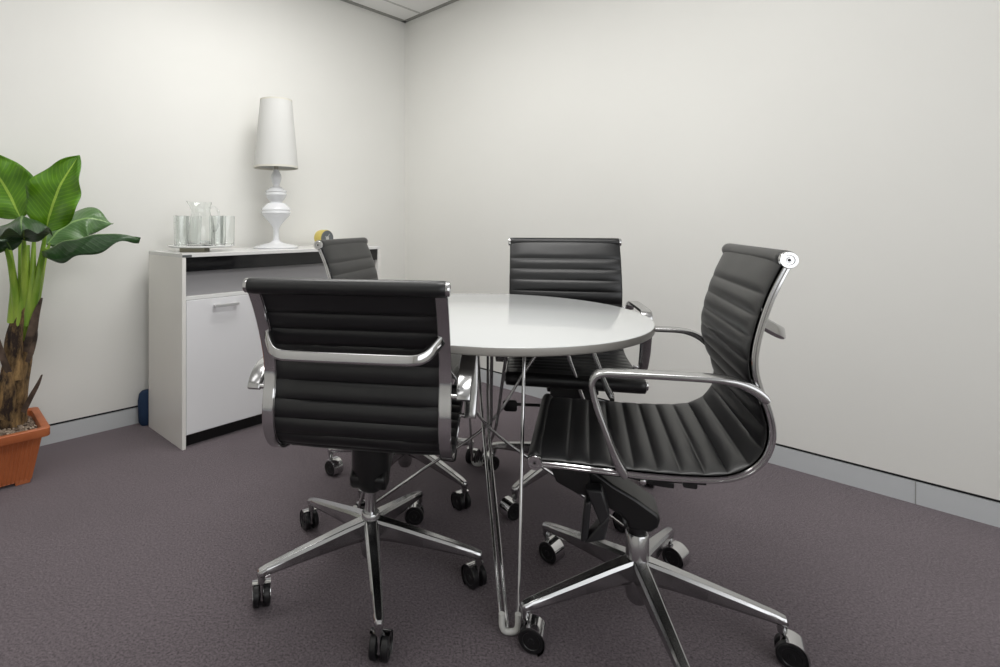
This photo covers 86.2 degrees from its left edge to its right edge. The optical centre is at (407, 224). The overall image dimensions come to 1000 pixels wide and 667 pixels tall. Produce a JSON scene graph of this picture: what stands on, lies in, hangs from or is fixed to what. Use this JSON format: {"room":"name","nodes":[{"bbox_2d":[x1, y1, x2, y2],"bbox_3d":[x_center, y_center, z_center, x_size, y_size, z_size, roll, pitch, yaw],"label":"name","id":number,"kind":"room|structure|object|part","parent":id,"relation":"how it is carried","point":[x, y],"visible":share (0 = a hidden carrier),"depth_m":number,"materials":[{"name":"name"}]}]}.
{"room":"office","nodes":[
{"label":"office","id":0,"kind":"room"},
{"bbox_2d":[0,0,404,423],"bbox_3d":[-1.679,-0.305,2.590,4.640,2.500,0.120,0,0,-43],"label":"wall","id":1,"kind":"structure","parent":0,"point":[158,101],"depth_m":2.86,"materials":[{"name":"paint"}]},
{"bbox_2d":[40,405,138,445],"bbox_3d":[-1.644,0.999,2.552,4.400,0.083,0.009,0,0,-43],"label":"baseboard","id":2,"kind":"structure","parent":1,"relation":"attached to","point":[100,423],"depth_m":2.61,"materials":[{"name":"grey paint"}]},
{"bbox_2d":[341,0,406,22],"bbox_3d":[-1.627,-1.553,2.534,4.400,0.004,0.034,0,0,-43],"label":"trim","id":3,"kind":"structure","parent":1,"relation":"attached to","point":[347,1],"depth_m":3.80,"materials":[{"name":"grey"}]},
{"bbox_2d":[352,0,449,19],"bbox_3d":[-0.116,-1.605,0.890,4.694,0.100,4.800,0,0,-43],"label":"ceiling","id":4,"kind":"structure","parent":0,"point":[420,6],"depth_m":3.72,"materials":[{"name":"white paint"}]},
{"bbox_2d":[384,0,420,13],"bbox_3d":[-1.498,-1.554,2.394,4.400,0.004,0.016,0,0,-43],"label":"trim","id":5,"kind":"structure","parent":4,"relation":"attached to","point":[384,0],"depth_m":3.73,"materials":[{"name":"grey"}]},
{"bbox_2d":[0,382,999,666],"bbox_3d":[-0.116,1.090,0.890,4.694,0.100,4.800,0,0,-43],"label":"floor","id":6,"kind":"structure","parent":0,"point":[125,546],"depth_m":1.58,"materials":[{"name":"grey carpet"}]},
{"bbox_2d":[0,155,140,486],"bbox_3d":[-1.472,0.362,2.035,0.751,1.353,0.734,0,0,-43],"label":"potted plant","id":7,"kind":"object","parent":6,"relation":"on","point":[50,198],"visible":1,"depth_m":2.15,"materials":[{"name":"green plant"}]},
{"bbox_3d":[-1.719,0.935,2.086,0.412,0.181,0.282,0,0,-43],"label":"pot","id":8,"kind":"part","parent":7,"relation":"part of","materials":[{"name":"plastic"}]},
{"bbox_2d":[138,389,148,425],"bbox_3d":[-1.361,0.950,2.743,0.087,0.180,0.064,0,0,-44],"label":"bag","id":9,"kind":"object","parent":6,"relation":"on","point":[143,398],"visible":0.69,"depth_m":2.71,"materials":[{"name":"blue fabric"}]},
{"bbox_2d":[149,245,379,449],"bbox_3d":[-0.742,0.587,3.002,0.445,0.907,1.245,0,0,44],"label":"storage cabinet","id":10,"kind":"object","parent":6,"relation":"on","point":[205,347],"visible":0.5,"depth_m":2.57,"materials":[{"name":"white"}]},
{"bbox_3d":[-1.181,0.596,2.573,0.415,0.889,0.018,0,0,44],"label":"panel","id":11,"kind":"part","parent":10,"relation":"part of","materials":[{"name":"white laminate"}]},
{"bbox_2d":[180,248,209,251],"bbox_3d":[-1.069,0.123,2.643,0.120,0.020,0.090,0,0,-5],"label":"block","id":12,"kind":"object","parent":10,"relation":"on","point":[181,249],"visible":0.68,"depth_m":2.60,"materials":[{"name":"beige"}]},
{"bbox_2d":[167,245,233,247],"bbox_3d":[-1.054,0.107,2.693,0.324,0.010,0.324,0,0,0],"label":"serving tray","id":13,"kind":"object","parent":10,"relation":"on","point":[171,246],"visible":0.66,"depth_m":2.56,"materials":[{"name":"white glass"}]},
{"bbox_2d":[173,216,188,245],"bbox_3d":[-1.124,0.030,2.613,0.072,0.152,0.072,0,0,0],"label":"drinking glass","id":14,"kind":"object","parent":13,"relation":"on","point":[181,223],"visible":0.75,"depth_m":2.58,"materials":[{"name":"white"}]},
{"bbox_2d":[186,201,219,245],"bbox_3d":[-1.047,-0.008,2.677,0.140,0.230,0.129,0,0,39],"label":"water jug","id":15,"kind":"object","parent":13,"relation":"on","point":[200,219],"visible":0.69,"depth_m":2.63,"materials":[{"name":"clear glass"}]},
{"bbox_2d":[211,216,225,245],"bbox_3d":[-0.946,0.030,2.631,0.072,0.152,0.072,0,0,0],"label":"drinking glass","id":16,"kind":"object","parent":13,"relation":"on","point":[218,223],"visible":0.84,"depth_m":2.60,"materials":[{"name":"white"}]},
{"bbox_2d":[225,216,234,244],"bbox_3d":[-0.934,0.030,2.729,0.072,0.152,0.072,0,0,0],"label":"drinking glass","id":17,"kind":"object","parent":13,"relation":"on","point":[230,220],"visible":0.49,"depth_m":2.70,"materials":[{"name":"white"}]},
{"bbox_2d":[186,291,247,299],"bbox_3d":[-0.751,0.342,3.011,0.401,0.016,1.209,0,0,44],"label":"shelf","id":18,"kind":"object","parent":10,"relation":"attached to","point":[198,295],"depth_m":2.55,"materials":[{"name":"white laminate"}]},
{"bbox_3d":[-0.890,0.663,2.584,0.018,0.622,0.401,0,0,44],"label":"door","id":19,"kind":"part","parent":10,"relation":"part of","materials":[{"name":"white"}]},
{"bbox_3d":[-0.882,0.387,2.560,0.029,0.014,0.126,0,0,44],"label":"handle","id":20,"kind":"part","parent":10,"relation":"part of","materials":[{"name":"white metal"}]},
{"bbox_3d":[-0.753,0.142,3.013,0.415,0.018,1.245,0,0,44],"label":"panel","id":21,"kind":"part","parent":10,"relation":"part of","materials":[{"name":"white"}]},
{"bbox_2d":[253,96,298,248],"bbox_3d":[-0.760,-0.295,3.045,0.256,0.856,0.256,0,0,0],"label":"table lamp","id":22,"kind":"object","parent":10,"relation":"on","point":[275,150],"visible":1,"depth_m":2.97,"materials":[{"name":"white ceramic"}]},
{"bbox_3d":[-0.760,-0.114,3.045,0.168,0.413,0.168,0,0,0],"label":"stem","id":23,"kind":"part","parent":22,"relation":"part of","materials":[{"name":"white ceramic"}]},
{"bbox_3d":[-0.760,-0.525,3.045,0.250,0.393,0.250,0,0,0],"label":"lamp shade","id":24,"kind":"part","parent":22,"relation":"part of","materials":[{"name":"white fabric"}]},
{"bbox_3d":[-0.630,0.276,2.893,0.012,0.116,1.209,0,0,44],"label":"grey panel","id":25,"kind":"part","parent":10,"relation":"part of","materials":[{"name":"grey laminate"}]},
{"bbox_2d":[314,230,332,240],"bbox_3d":[-0.520,0.081,3.264,0.079,0.104,0.103,0,0,42],"label":"desk clock","id":26,"kind":"object","parent":10,"relation":"on","point":[320,234],"visible":0.56,"depth_m":3.23,"materials":[{"name":"yellow plastic"}]},
{"bbox_3d":[-0.325,0.596,3.453,0.415,0.889,0.018,0,0,44],"label":"panel","id":27,"kind":"part","parent":10,"relation":"part of","materials":[{"name":"white"}]},
{"bbox_2d":[242,277,486,662],"bbox_3d":[-0.096,0.581,1.522,0.653,0.917,0.721,0,0,10],"label":"office chair","id":28,"kind":"object","parent":6,"relation":"on","point":[361,366],"visible":1,"depth_m":1.27,"materials":[{"name":"black leather"}]},
{"bbox_3d":[-0.361,0.445,1.485,0.039,0.231,0.338,0,0,10],"label":"armrest","id":29,"kind":"part","parent":28,"relation":"part of","materials":[{"name":"silver metal"}]},
{"bbox_2d":[252,577,270,601],"bbox_3d":[-0.402,1.006,1.450,0.049,0.066,0.046,0,0,-15],"label":"hood","id":30,"kind":"object","parent":28,"relation":"attached to","point":[261,589],"depth_m":1.42,"materials":[{"name":"silver metal"}]},
{"bbox_3d":[-0.312,0.371,1.500,0.029,0.439,0.557,0,0,10],"label":"rail","id":31,"kind":"part","parent":28,"relation":"part of","materials":[{"name":"silver metal"}]},
{"bbox_2d":[300,508,316,527],"bbox_3d":[-0.341,1.006,1.813,0.049,0.066,0.046,0,0,-30],"label":"hood","id":32,"kind":"object","parent":28,"relation":"attached to","point":[308,516],"depth_m":1.79,"materials":[{"name":"silver metal"}]},
{"bbox_3d":[-0.263,0.917,1.486,0.317,0.110,0.041,0,0,-25],"label":"leg","id":33,"kind":"part","parent":28,"relation":"part of","materials":[{"name":"silver metal"}]},
{"bbox_3d":[-0.226,0.917,1.683,0.041,0.110,0.317,0,0,-43],"label":"leg","id":34,"kind":"part","parent":28,"relation":"part of","materials":[{"name":"silver metal"}]},
{"bbox_3d":[-0.130,0.349,1.267,0.466,0.454,0.193,0,0,10],"label":"backrest","id":35,"kind":"part","parent":28,"relation":"part of","materials":[{"name":"black leather"}]},
{"bbox_2d":[369,626,392,653],"bbox_3d":[-0.063,1.006,1.273,0.049,0.066,0.046,0,0,10],"label":"hood","id":36,"kind":"object","parent":28,"relation":"attached to","point":[385,638],"depth_m":1.25,"materials":[{"name":"silver metal"}]},
{"bbox_3d":[-0.028,0.917,1.709,0.041,0.110,0.317,0,0,29],"label":"leg","id":37,"kind":"part","parent":28,"relation":"part of","materials":[{"name":"silver metal"}]},
{"bbox_2d":[404,501,417,523],"bbox_3d":[0.014,1.006,1.840,0.046,0.066,0.049,0,0,5],"label":"hood","id":38,"kind":"object","parent":28,"relation":"attached to","point":[411,513],"depth_m":1.82,"materials":[{"name":"silver metal"}]},
{"bbox_3d":[0.053,0.699,1.617,0.200,0.046,0.016,0,0,10],"label":"lever","id":39,"kind":"part","parent":28,"relation":"part of","materials":[{"name":"silver metal"}]},
{"bbox_3d":[0.121,0.371,1.425,0.029,0.439,0.557,0,0,10],"label":"rail","id":40,"kind":"part","parent":28,"relation":"part of","materials":[{"name":"silver metal"}]},
{"bbox_3d":[-0.077,0.553,1.565,0.466,0.062,0.417,0,0,10],"label":"seat","id":41,"kind":"part","parent":28,"relation":"part of","materials":[{"name":"black leather"}]},
{"bbox_3d":[0.162,0.445,1.394,0.039,0.231,0.338,0,0,10],"label":"armrest","id":42,"kind":"part","parent":28,"relation":"part of","materials":[{"name":"silver metal"}]},
{"bbox_2d":[461,559,483,584],"bbox_3d":[0.188,1.006,1.526,0.049,0.066,0.046,0,0,-30],"label":"hood","id":43,"kind":"object","parent":28,"relation":"attached to","point":[472,572],"depth_m":1.50,"materials":[{"name":"silver metal"}]},
{"bbox_2d":[314,237,480,510],"bbox_3d":[-0.030,0.548,2.136,0.631,0.982,0.701,0,0,17],"label":"office chair","id":44,"kind":"object","parent":6,"relation":"on","point":[346,258],"visible":0.29,"depth_m":2.10,"materials":[{"name":"black leather"}]},
{"bbox_3d":[-0.100,0.324,1.940,0.500,0.473,0.029,0,0,17],"label":"rail","id":45,"kind":"part","parent":44,"relation":"part of","materials":[{"name":"silver metal"}]},
{"bbox_2d":[328,456,342,476],"bbox_3d":[-0.299,1.006,2.184,0.046,0.066,0.049,0,0,40],"label":"hood","id":46,"kind":"object","parent":44,"relation":"attached to","point":[335,464],"depth_m":2.17,"materials":[{"name":"silver metal"}]},
{"bbox_3d":[-0.224,0.293,2.209,0.135,0.472,0.466,0,0,17],"label":"backrest","id":47,"kind":"part","parent":44,"relation":"part of","materials":[{"name":"black leather"}]},
{"bbox_2d":[356,500,364,508],"bbox_3d":[-0.148,1.006,1.841,0.049,0.066,0.046,0,0,-30],"label":"hood","id":48,"kind":"object","parent":44,"relation":"attached to","point":[363,502],"depth_m":1.84,"materials":[{"name":"silver metal"}]},
{"bbox_3d":[-0.092,0.917,1.994,0.041,0.110,0.317,0,0,29],"label":"leg","id":49,"kind":"part","parent":44,"relation":"part of","materials":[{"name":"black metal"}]},
{"bbox_3d":[0.107,0.917,2.019,0.041,0.110,0.317,0,0,-43],"label":"leg","id":50,"kind":"part","parent":44,"relation":"part of","materials":[{"name":"silver metal"}]},
{"bbox_3d":[0.038,0.543,2.128,0.418,0.050,0.466,0,0,17],"label":"seat","id":51,"kind":"part","parent":44,"relation":"part of","materials":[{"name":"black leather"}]},
{"bbox_2d":[451,489,468,507],"bbox_3d":[0.193,1.006,1.937,0.049,0.066,0.046,0,0,-30],"label":"hood","id":52,"kind":"object","parent":44,"relation":"attached to","point":[459,498],"depth_m":1.91,"materials":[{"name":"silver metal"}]},
{"bbox_3d":[0.144,0.917,2.216,0.317,0.110,0.041,0,0,-25],"label":"leg","id":53,"kind":"part","parent":44,"relation":"part of","materials":[{"name":"silver metal"}]},
{"bbox_2d":[353,293,654,635],"bbox_3d":[0.281,0.669,1.798,1.026,0.740,1.026,0,0,0],"label":"round table","id":54,"kind":"object","parent":6,"relation":"on","point":[481,324],"visible":0.62,"depth_m":1.57,"materials":[{"name":"white laminate"},{"name":"polished chrome"}]},
{"bbox_2d":[481,238,654,532],"bbox_3d":[0.639,0.548,2.104,0.694,0.982,0.663,0,0,13],"label":"office chair","id":55,"kind":"object","parent":6,"relation":"on","point":[586,269],"visible":0.59,"depth_m":2.22,"materials":[{"name":"black leather"}]},
{"bbox_2d":[481,451,495,471],"bbox_3d":[0.344,1.006,2.235,0.046,0.066,0.049,0,0,-20],"label":"hood","id":56,"kind":"object","parent":55,"relation":"attached to","point":[493,452],"depth_m":2.22,"materials":[{"name":"silver metal"}]},
{"bbox_3d":[0.386,0.425,2.180,0.039,0.230,0.341,0,0,13],"label":"armrest","id":57,"kind":"part","parent":55,"relation":"part of","materials":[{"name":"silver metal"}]},
{"bbox_3d":[0.425,0.322,2.144,0.029,0.468,0.504,0,0,13],"label":"rail","id":58,"kind":"part","parent":55,"relation":"part of","materials":[{"name":"silver metal"}]},
{"bbox_2d":[499,496,517,521],"bbox_3d":[0.358,1.006,1.861,0.046,0.066,0.049,0,0,-25],"label":"hood","id":59,"kind":"object","parent":55,"relation":"attached to","point":[508,506],"depth_m":1.85,"materials":[{"name":"silver metal"}]},
{"bbox_3d":[0.492,0.917,2.163,0.317,0.110,0.041,0,0,34],"label":"leg","id":60,"kind":"part","parent":55,"relation":"part of","materials":[{"name":"silver metal"}]},
{"bbox_3d":[0.468,0.699,2.017,0.200,0.046,0.016,0,0,13],"label":"lever","id":61,"kind":"part","parent":55,"relation":"part of","materials":[{"name":"black plastic"}]},
{"bbox_3d":[0.499,0.917,1.962,0.317,0.110,0.041,0,0,-38],"label":"leg","id":62,"kind":"part","parent":55,"relation":"part of","materials":[{"name":"silver metal"}]},
{"bbox_3d":[0.683,0.293,2.287,0.466,0.471,0.139,0,0,13],"label":"backrest","id":63,"kind":"part","parent":55,"relation":"part of","materials":[{"name":"black leather"}]},
{"bbox_3d":[0.621,0.545,2.015,0.466,0.056,0.424,0,0,13],"label":"seat","id":64,"kind":"part","parent":55,"relation":"part of","materials":[{"name":"black leather"}]},
{"bbox_3d":[0.904,0.425,2.062,0.039,0.230,0.341,0,0,13],"label":"armrest","id":65,"kind":"part","parent":55,"relation":"part of","materials":[{"name":"silver metal"}]},
{"bbox_2d":[518,243,810,666],"bbox_3d":[0.637,0.546,1.344,0.651,0.988,0.666,0,0,19],"label":"office chair","id":66,"kind":"object","parent":6,"relation":"on","point":[592,448],"visible":0.98,"depth_m":1.28,"materials":[{"name":"black leather"}]},
{"bbox_2d":[526,614,547,656],"bbox_3d":[0.318,1.006,1.287,0.046,0.066,0.049,0,0,22],"label":"hood","id":67,"kind":"object","parent":66,"relation":"attached to","point":[536,628],"depth_m":1.27,"materials":[{"name":"silver metal"}]},
{"bbox_2d":[543,535,564,565],"bbox_3d":[0.453,1.006,1.621,0.049,0.066,0.046,0,0,-42],"label":"hood","id":68,"kind":"object","parent":66,"relation":"attached to","point":[553,547],"depth_m":1.61,"materials":[{"name":"silver metal"}]},
{"bbox_3d":[0.511,0.917,1.517,0.041,0.110,0.317,0,0,-32],"label":"leg","id":69,"kind":"part","parent":66,"relation":"part of","materials":[{"name":"silver metal"}]},
{"bbox_3d":[0.474,0.729,1.329,0.069,0.138,0.045,0,0,19],"label":"tilt handle","id":70,"kind":"part","parent":66,"relation":"part of","materials":[{"name":"grey plastic"}]},
{"bbox_3d":[0.552,0.544,1.388,0.417,0.057,0.466,0,0,19],"label":"seat","id":71,"kind":"part","parent":66,"relation":"part of","materials":[{"name":"black leather"}]},
{"bbox_3d":[0.732,0.427,1.608,0.341,0.235,0.039,0,0,19],"label":"armrest","id":72,"kind":"part","parent":66,"relation":"part of","materials":[{"name":"silver metal"}]},
{"bbox_3d":[0.710,0.917,1.502,0.041,0.110,0.317,0,0,40],"label":"leg","id":73,"kind":"part","parent":66,"relation":"part of","materials":[{"name":"silver metal"}]},
{"bbox_3d":[0.550,0.324,1.157,0.491,0.482,0.029,0,0,19],"label":"rail","id":74,"kind":"part","parent":66,"relation":"part of","materials":[{"name":"silver metal"}]},
{"bbox_2d":[668,540,690,569],"bbox_3d":[0.823,1.006,1.591,0.049,0.066,0.046,0,0,-40],"label":"hood","id":75,"kind":"object","parent":66,"relation":"attached to","point":[678,554],"depth_m":1.58,"materials":[{"name":"silver metal"}]},
{"bbox_3d":[0.561,0.427,1.105,0.341,0.235,0.039,0,0,19],"label":"armrest","id":76,"kind":"part","parent":66,"relation":"part of","materials":[{"name":"silver metal"}]},
{"bbox_3d":[0.807,0.289,1.302,0.126,0.474,0.466,0,0,19],"label":"backrest","id":77,"kind":"part","parent":66,"relation":"part of","materials":[{"name":"black leather"}]},
{"bbox_2d":[785,629,810,666],"bbox_3d":[0.917,1.006,1.237,0.046,0.066,0.049,0,0,30],"label":"hood","id":78,"kind":"object","parent":66,"relation":"attached to","point":[796,651],"depth_m":1.22,"materials":[{"name":"silver metal"}]},
{"bbox_2d":[405,0,999,499],"bbox_3d":[1.548,-0.305,2.419,0.120,2.500,4.740,0,0,-43],"label":"wall","id":79,"kind":"structure","parent":0,"point":[859,140],"depth_m":2.28,"materials":[{"name":"paint"}]},
{"bbox_2d":[405,0,457,22],"bbox_3d":[1.491,-1.553,2.367,0.034,0.004,4.500,0,0,-43],"label":"trim","id":80,"kind":"structure","parent":79,"relation":"attached to","point":[450,1],"depth_m":3.80,"materials":[{"name":"grey"}]},
{"bbox_2d":[480,367,999,527],"bbox_3d":[1.509,0.999,2.384,0.009,0.083,4.500,0,0,-43],"label":"baseboard","id":81,"kind":"structure","parent":79,"relation":"attached to","point":[982,510],"depth_m":2.03,"materials":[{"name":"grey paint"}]}
]}

